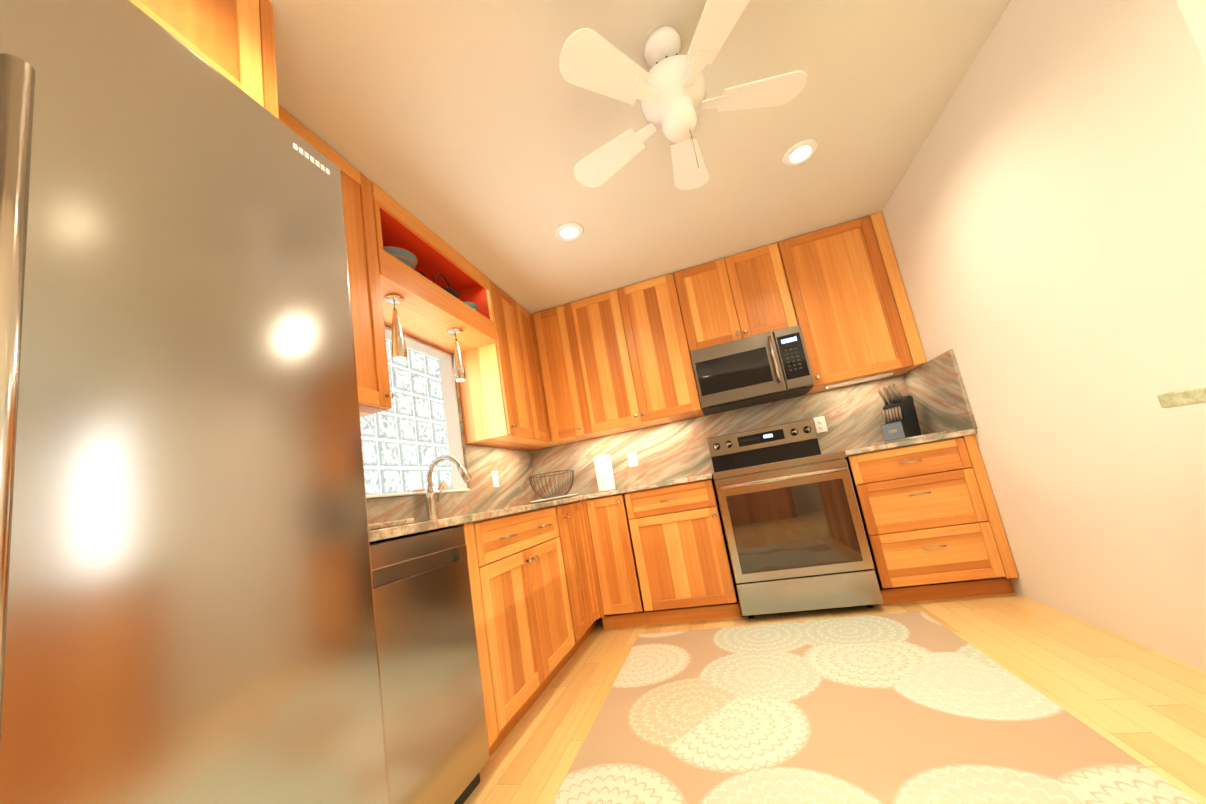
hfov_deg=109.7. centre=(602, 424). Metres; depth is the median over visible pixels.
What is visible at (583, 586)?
base cabinet
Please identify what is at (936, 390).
backsplash
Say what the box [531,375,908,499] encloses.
backsplash
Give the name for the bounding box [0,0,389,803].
refrigerator
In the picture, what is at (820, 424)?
electrical outlet
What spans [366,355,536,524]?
backsplash
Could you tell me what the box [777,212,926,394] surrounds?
upper cabinet
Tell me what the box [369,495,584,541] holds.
countertop
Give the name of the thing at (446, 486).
shaker
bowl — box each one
[383,246,417,269]
[464,302,477,310]
[529,470,573,498]
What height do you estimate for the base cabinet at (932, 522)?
0.879 m
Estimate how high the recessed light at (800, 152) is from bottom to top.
0.012 m
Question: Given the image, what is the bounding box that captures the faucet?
[425,455,472,520]
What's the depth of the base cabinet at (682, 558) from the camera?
2.74 m
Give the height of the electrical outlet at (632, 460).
0.115 m
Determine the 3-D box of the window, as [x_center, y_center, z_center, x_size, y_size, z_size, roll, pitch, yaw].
[-1.155,-0.055,2.384,0.220,0.929,0.939,-12,-9,14]
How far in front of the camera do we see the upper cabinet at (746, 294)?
3.08 m
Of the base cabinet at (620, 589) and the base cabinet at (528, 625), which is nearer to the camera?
the base cabinet at (528, 625)
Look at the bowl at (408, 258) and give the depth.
2.06 m
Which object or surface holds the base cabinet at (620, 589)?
on the floor
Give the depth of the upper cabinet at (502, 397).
2.90 m
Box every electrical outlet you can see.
[491,471,498,486]
[627,452,637,466]
[813,416,827,432]
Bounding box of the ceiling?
[269,0,1010,314]
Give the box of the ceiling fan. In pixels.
[559,0,806,189]
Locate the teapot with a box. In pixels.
[430,273,459,299]
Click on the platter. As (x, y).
(554, 498)
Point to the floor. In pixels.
(1145, 706)
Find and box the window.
[360,326,469,497]
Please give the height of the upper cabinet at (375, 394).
1.064 m
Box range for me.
[707,418,882,617]
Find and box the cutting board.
[368,518,413,530]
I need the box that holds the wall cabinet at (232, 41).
[129,0,278,118]
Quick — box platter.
[530,493,579,502]
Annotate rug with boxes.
[552,611,1199,803]
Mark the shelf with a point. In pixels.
(431, 312)
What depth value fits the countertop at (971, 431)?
2.43 m
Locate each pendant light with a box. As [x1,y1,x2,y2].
[383,293,406,360]
[447,327,466,381]
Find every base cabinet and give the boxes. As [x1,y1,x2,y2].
[403,506,574,755]
[552,500,604,664]
[580,493,648,628]
[624,478,740,624]
[844,434,1018,604]
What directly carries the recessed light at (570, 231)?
in the ceiling
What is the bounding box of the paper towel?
[593,453,616,492]
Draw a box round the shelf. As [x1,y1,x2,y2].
[371,182,497,354]
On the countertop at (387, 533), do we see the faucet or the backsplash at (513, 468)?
the faucet
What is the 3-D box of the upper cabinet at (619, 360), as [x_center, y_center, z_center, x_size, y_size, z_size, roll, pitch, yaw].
[0.092,-0.493,3.439,1.204,1.079,0.380,-12,-9,14]
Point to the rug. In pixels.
(920, 707)
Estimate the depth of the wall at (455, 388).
2.79 m
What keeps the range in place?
on the floor
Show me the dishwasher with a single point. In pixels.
(436, 741)
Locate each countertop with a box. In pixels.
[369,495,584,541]
[584,474,712,499]
[845,429,976,455]
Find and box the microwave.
[690,325,814,414]
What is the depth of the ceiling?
1.83 m
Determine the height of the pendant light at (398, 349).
0.310 m
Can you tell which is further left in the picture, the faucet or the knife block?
the faucet
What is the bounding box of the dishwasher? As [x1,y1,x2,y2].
[370,526,489,803]
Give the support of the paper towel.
on the countertop at (708, 476)
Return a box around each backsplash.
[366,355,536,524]
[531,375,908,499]
[903,349,976,434]
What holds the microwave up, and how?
attached to the upper cabinet at (746, 294)
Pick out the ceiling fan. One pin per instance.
(668, 90)
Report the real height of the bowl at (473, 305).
0.069 m
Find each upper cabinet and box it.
[278,105,393,416]
[458,280,562,450]
[533,273,703,443]
[674,243,797,354]
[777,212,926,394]
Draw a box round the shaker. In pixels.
[444,483,449,489]
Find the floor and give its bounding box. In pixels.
[463,593,1205,803]
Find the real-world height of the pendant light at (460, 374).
0.310 m
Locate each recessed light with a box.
[554,222,583,240]
[782,139,818,166]
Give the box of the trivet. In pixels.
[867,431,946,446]
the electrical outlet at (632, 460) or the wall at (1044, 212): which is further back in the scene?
the electrical outlet at (632, 460)
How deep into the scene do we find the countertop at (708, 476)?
2.80 m
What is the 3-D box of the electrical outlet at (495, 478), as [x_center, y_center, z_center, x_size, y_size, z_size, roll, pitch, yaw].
[-0.775,0.395,3.062,0.008,0.115,0.075,-12,-9,14]
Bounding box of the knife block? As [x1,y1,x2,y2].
[878,384,921,440]
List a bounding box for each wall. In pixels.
[384,325,466,483]
[882,0,1205,670]
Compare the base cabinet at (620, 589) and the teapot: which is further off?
the base cabinet at (620, 589)

